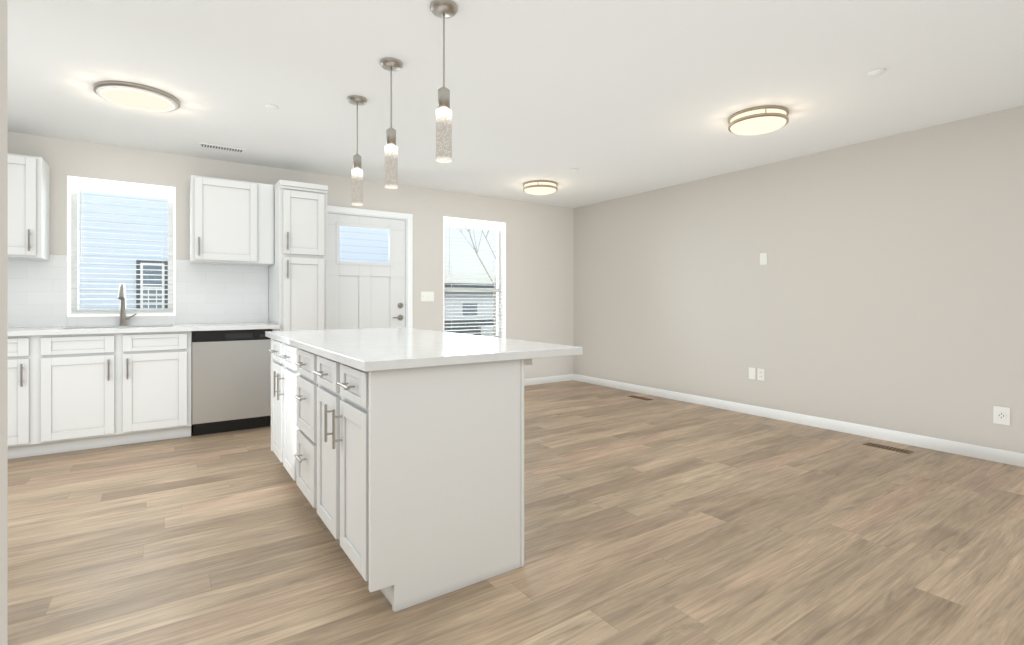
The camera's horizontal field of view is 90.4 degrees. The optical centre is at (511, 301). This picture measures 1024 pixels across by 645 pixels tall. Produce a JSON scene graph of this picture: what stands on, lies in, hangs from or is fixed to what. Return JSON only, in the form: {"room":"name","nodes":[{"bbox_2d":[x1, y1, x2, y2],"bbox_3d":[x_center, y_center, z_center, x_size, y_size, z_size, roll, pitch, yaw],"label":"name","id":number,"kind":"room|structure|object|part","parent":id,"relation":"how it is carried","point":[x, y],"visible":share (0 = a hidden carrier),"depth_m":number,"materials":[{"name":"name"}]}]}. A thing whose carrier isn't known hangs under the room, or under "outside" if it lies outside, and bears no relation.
{"room":"kitchen","nodes":[
{"label":"kitchen","id":0,"kind":"room"},
{"bbox_2d":[0,0,7,644],"bbox_3d":[-0.984,-0.105,-1.031,2.413,2.450,2.600,0,0,-34],"label":"wall","id":1,"kind":"structure","parent":0,"point":[3,322],"depth_m":0.71,"materials":[{"name":"grey paint"}]},
{"bbox_2d":[60,331,171,358],"bbox_3d":[-3.062,0.335,3.963,0.700,0.190,0.012,0,0,-34],"label":"drawer fronts","id":2,"kind":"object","parent":0,"relation":"attached to","point":[148,342],"depth_m":3.88,"materials":[{"name":"white wood"}]},
{"bbox_2d":[8,132,573,378],"bbox_3d":[-2.227,-0.105,5.233,7.720,2.450,0.160,0,0,-34],"label":"wall","id":3,"kind":"structure","parent":0,"point":[539,272],"depth_m":5.96,"materials":[{"name":"grey paint"}]},
{"bbox_2d":[8,153,49,260],"bbox_3d":[-4.025,-0.710,3.672,0.970,0.760,0.376,0,0,-34],"label":"upper cabinet","id":4,"kind":"object","parent":3,"relation":"attached to","point":[28,207],"visible":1,"depth_m":3.79,"materials":[{"name":"white wood"}]},
{"bbox_2d":[67,176,175,316],"bbox_3d":[-3.388,-0.455,4.445,0.742,1.158,0.159,0,0,-34],"label":"window","id":5,"kind":"structure","parent":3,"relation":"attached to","point":[75,184],"depth_m":4.37,"materials":[{"name":"white"}]},
{"bbox_2d":[190,175,273,265],"bbox_3d":[-2.565,-0.720,4.665,0.655,0.740,0.376,0,0,-34],"label":"upper cabinet","id":6,"kind":"object","parent":3,"relation":"attached to","point":[231,222],"visible":1,"depth_m":4.54,"materials":[{"name":"white wood"}]},
{"bbox_2d":[327,213,404,329],"bbox_3d":[-1.608,0.086,5.565,0.930,2.037,0.099,0,0,-34],"label":"door","id":7,"kind":"structure","parent":3,"relation":"in","point":[362,295],"depth_m":5.57,"materials":[{"name":"white wood"}]},
{"bbox_2d":[327,205,412,327],"bbox_3d":[-1.641,0.056,5.620,1.084,2.128,0.178,0,0,-34],"label":"door frame","id":8,"kind":"structure","parent":3,"relation":"attached to","point":[407,218],"depth_m":5.82,"materials":[{"name":"white wood"}]},
{"bbox_2d":[421,291,433,300],"bbox_3d":[-0.990,-0.060,5.967,0.166,0.115,0.016,0,0,-34],"label":"light switch","id":9,"kind":"object","parent":3,"relation":"attached to","point":[427,296],"visible":1,"depth_m":5.97,"materials":[{"name":"white plastic"}]},
{"bbox_2d":[443,216,505,338],"bbox_3d":[-0.497,-0.263,6.409,0.899,1.523,0.159,0,0,-34],"label":"window blind","id":10,"kind":"object","parent":3,"relation":"attached to","point":[500,281],"visible":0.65,"depth_m":6.44,"materials":[{"name":"white plastic"}]},
{"bbox_2d":[524,374,571,385],"bbox_3d":[-0.148,1.074,6.542,2.417,0.092,0.011,0,0,-34],"label":"baseboard","id":11,"kind":"structure","parent":3,"relation":"attached to","point":[568,377],"depth_m":6.97,"materials":[{"name":"white wood"}]},
{"bbox_2d":[8,380,1023,644],"bbox_3d":[-0.186,1.170,2.231,7.720,0.100,7.420,0,0,-34],"label":"floor","id":12,"kind":"structure","parent":0,"point":[654,520],"depth_m":2.33,"materials":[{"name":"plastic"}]},
{"bbox_2d":[8,335,55,458],"bbox_3d":[-3.730,0.680,3.751,0.577,0.880,0.598,0,0,-34],"label":"base cabinet","id":13,"kind":"object","parent":12,"relation":"on","point":[31,358],"depth_m":3.63,"materials":[{"name":"white wood"}]},
{"bbox_2d":[8,323,279,334],"bbox_3d":[-3.295,0.222,4.028,2.578,0.035,0.628,0,0,-34],"label":"countertop","id":14,"kind":"structure","parent":13,"relation":"on","point":[131,328],"depth_m":4.03,"materials":[{"name":"white stone"}]},
{"bbox_2d":[118,283,136,325],"bbox_3d":[-3.233,0.024,4.272,0.127,0.360,0.244,0,0,-34],"label":"faucet","id":15,"kind":"object","parent":14,"relation":"on","point":[123,316],"visible":1,"depth_m":4.31,"materials":[{"name":"silver metal"}]},
{"bbox_2d":[56,351,187,452],"bbox_3d":[-3.197,0.790,4.162,0.847,0.660,0.518,0,0,-34],"label":"base cabinet","id":16,"kind":"object","parent":12,"relation":"on","point":[78,383],"depth_m":3.90,"materials":[{"name":"white wood"}]},
{"bbox_2d":[191,329,271,435],"bbox_3d":[-2.519,0.684,4.547,0.598,0.872,0.546,0,0,-34],"label":"dishwasher","id":17,"kind":"object","parent":12,"relation":"on","point":[231,380],"visible":0.79,"depth_m":4.32,"materials":[{"name":"silver metal"}]},
{"bbox_2d":[269,180,327,330],"bbox_3d":[-2.052,0.018,4.868,0.418,2.205,0.636,0,0,-34],"label":"pantry","id":18,"kind":"object","parent":12,"relation":"on","point":[298,284],"visible":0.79,"depth_m":4.64,"materials":[{"name":"white wood"}]},
{"bbox_2d":[265,335,531,611],"bbox_3d":[-0.741,0.680,2.858,0.883,0.880,2.066,0,0,-34],"label":"kitchen island","id":19,"kind":"object","parent":12,"relation":"on","point":[398,452],"depth_m":1.99,"materials":[{"name":"white wood"}]},
{"bbox_2d":[265,327,582,370],"bbox_3d":[-0.687,0.222,2.894,0.996,0.036,2.120,0,0,-34],"label":"island countertop","id":20,"kind":"structure","parent":19,"relation":"on","point":[399,348],"depth_m":2.27,"materials":[{"name":"white stone"}]},
{"bbox_2d":[628,395,652,399],"bbox_3d":[1.487,1.117,5.907,0.100,0.006,0.300,0,0,-34],"label":"floor vent","id":21,"kind":"object","parent":12,"relation":"in","point":[639,397],"visible":1,"depth_m":5.90,"materials":[{"name":"brown metal"}]},
{"bbox_2d":[862,442,913,453],"bbox_3d":[2.872,1.117,3.886,0.100,0.006,0.300,0,0,-34],"label":"floor vent","id":22,"kind":"object","parent":12,"relation":"in","point":[889,448],"visible":1,"depth_m":3.87,"materials":[{"name":"brown metal"}]},
{"bbox_2d":[8,0,1023,207],"bbox_3d":[-0.186,-1.380,2.231,7.720,0.100,7.420,0,0,-34],"label":"ceiling","id":23,"kind":"structure","parent":0,"point":[611,99],"depth_m":3.04,"materials":[{"name":"white paint"}]},
{"bbox_2d":[93,81,179,112],"bbox_3d":[-2.412,-1.313,3.282,0.450,0.034,0.450,0,0,-34],"label":"ceiling light","id":24,"kind":"object","parent":23,"relation":"attached to","point":[135,96],"visible":1,"depth_m":3.22,"materials":[{"name":"white glass"}]},
{"bbox_2d":[198,142,245,152],"bbox_3d":[-2.499,-1.324,4.380,0.350,0.012,0.095,0,0,-34],"label":"ceiling vent","id":25,"kind":"object","parent":23,"relation":"in","point":[221,147],"visible":0.96,"depth_m":4.36,"materials":[{"name":"white metal"}]},
{"bbox_2d":[265,104,278,109],"bbox_3d":[-1.639,-1.324,3.466,0.086,0.010,0.086,0,0,-34],"label":"smoke detector","id":26,"kind":"object","parent":23,"relation":"attached to","point":[271,107],"visible":0.98,"depth_m":3.45,"materials":[{"name":"white plastic"}]},
{"bbox_2d":[347,95,366,205],"bbox_3d":[-1.016,-0.982,3.336,0.124,0.694,0.124,0,0,-34],"label":"pendant light","id":27,"kind":"object","parent":23,"relation":"hanging from","point":[357,182],"visible":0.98,"depth_m":3.31,"materials":[{"name":"glass"}]},
{"bbox_3d":[-1.016,-0.748,3.336,0.071,0.225,0.071,0,0,-34],"label":"lamp shade","id":28,"kind":"part","parent":27,"relation":"part of","materials":[{"name":"clear glass"}]},
{"bbox_2d":[380,58,402,188],"bbox_3d":[-0.673,-0.982,2.831,0.124,0.694,0.124,0,0,-34],"label":"pendant light","id":29,"kind":"object","parent":23,"relation":"hanging from","point":[391,147],"visible":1,"depth_m":2.81,"materials":[{"name":"glass"}]},
{"bbox_3d":[-0.673,-0.748,2.831,0.071,0.225,0.071,0,0,-34],"label":"lamp shade","id":30,"kind":"part","parent":29,"relation":"part of","materials":[{"name":"clear glass"}]},
{"bbox_2d":[430,0,457,162],"bbox_3d":[-0.307,-0.982,2.294,0.124,0.694,0.124,0,0,-34],"label":"pendant light","id":31,"kind":"object","parent":23,"relation":"hanging from","point":[445,9],"visible":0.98,"depth_m":2.27,"materials":[{"name":"glass"}]},
{"bbox_3d":[-0.307,-0.748,2.294,0.071,0.225,0.071,0,0,-34],"label":"lamp shade","id":32,"kind":"part","parent":31,"relation":"part of","materials":[{"name":"clear glass"}]},
{"bbox_2d":[523,180,557,194],"bbox_3d":[0.320,-1.276,5.755,0.390,0.108,0.390,0,0,-34],"label":"light","id":33,"kind":"object","parent":23,"relation":"attached to","point":[540,187],"visible":1,"depth_m":5.63,"materials":[{"name":"silver metal"}]},
{"bbox_2d":[728,105,788,134],"bbox_3d":[1.759,-1.276,3.638,0.390,0.108,0.390,0,0,-34],"label":"light","id":34,"kind":"object","parent":23,"relation":"attached to","point":[758,120],"visible":1,"depth_m":3.53,"materials":[{"name":"white glass"}]},
{"bbox_2d":[868,68,885,75],"bbox_3d":[2.110,-1.324,2.939,0.086,0.010,0.086,0,0,-34],"label":"smoke detector","id":35,"kind":"object","parent":23,"relation":"attached to","point":[877,72],"visible":0.98,"depth_m":2.93,"materials":[{"name":"white plastic"}]},
{"bbox_2d":[574,105,1023,452],"bbox_3d":[2.985,-0.105,4.290,0.160,2.450,7.260,0,0,-34],"label":"wall","id":36,"kind":"structure","parent":0,"point":[883,288],"depth_m":4.40,"materials":[{"name":"grey paint"}]},
{"bbox_2d":[749,367,755,379],"bbox_3d":[2.379,0.711,5.033,0.006,0.114,0.070,0,0,-34],"label":"electrical outlets","id":37,"kind":"object","parent":36,"relation":"attached to","point":[752,373],"visible":1,"depth_m":5.03,"materials":[{"name":"white plastic"}]},
{"bbox_2d":[757,368,764,380],"bbox_3d":[2.429,0.711,4.957,0.009,0.114,0.070,0,0,-34],"label":"electrical outlets","id":38,"kind":"object","parent":36,"relation":"attached to","point":[760,374],"visible":1,"depth_m":4.95,"materials":[{"name":"white plastic"}]},
{"bbox_2d":[760,253,766,264],"bbox_3d":[2.443,-0.415,4.937,0.008,0.114,0.070,0,0,-34],"label":"light switch","id":39,"kind":"object","parent":36,"relation":"attached to","point":[763,258],"visible":1,"depth_m":4.93,"materials":[{"name":"white plastic"}]},
{"bbox_2d":[572,374,1023,466],"bbox_3d":[2.868,1.074,4.307,0.015,0.092,7.099,0,0,-34],"label":"baseboard","id":40,"kind":"structure","parent":36,"relation":"attached to","point":[982,452],"depth_m":4.39,"materials":[{"name":"white wood"}]},
{"bbox_2d":[993,406,1009,424],"bbox_3d":[3.399,0.791,3.528,0.010,0.122,0.085,0,0,-34],"label":"electrical outlet","id":41,"kind":"object","parent":36,"relation":"attached to","point":[1001,415],"visible":1,"depth_m":3.53,"materials":[{"name":"white plastic"}]},
{"label":"outside","id":42,"kind":"structure","parent":0,"visible":0},
{"bbox_3d":[-28.615,2.220,68.792,150.000,0.200,134.040,0,0,-34],"label":"ground","id":43,"kind":"structure","parent":42,"visible":0},
{"bbox_2d":[79,190,388,308],"bbox_3d":[-9.419,-1.105,8.924,13.050,6.450,8.650,0,0,-34],"label":"neighbor house","id":44,"kind":"structure","parent":43,"relation":"on","point":[353,238],"depth_m":6.98,"materials":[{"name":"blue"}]},
{"bbox_2d":[444,283,495,335],"bbox_3d":[7.777,0.460,45.487,56.000,3.320,18.500,0,0,-34],"label":"building","id":45,"kind":"structure","parent":43,"relation":"on","point":[464,295],"depth_m":33.85,"materials":[{"name":"white"}]},
{"bbox_2d":[454,226,495,334],"bbox_3d":[-0.449,-0.514,15.309,3.599,5.268,3.393,0,0,-34],"label":"tree","id":46,"kind":"object","parent":43,"relation":"on","point":[475,249],"depth_m":15.33,"materials":[{"name":"beige plant"}]},
{"bbox_2d":[481,326,492,335],"bbox_3d":[0.741,1.410,26.486,4.400,1.420,1.820,0,0,-34],"label":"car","id":47,"kind":"object","parent":43,"relation":"on","point":[487,327],"depth_m":25.55,"materials":[{"name":"white"}]},
{"bbox_2d":[481,229,495,258],"bbox_3d":[-0.269,-0.538,11.534,2.120,5.317,3.271,0,0,-6],"label":"tree","id":48,"kind":"object","parent":43,"relation":"on","point":[488,242],"depth_m":11.62,"materials":[{"name":"beige plant"}]}
]}

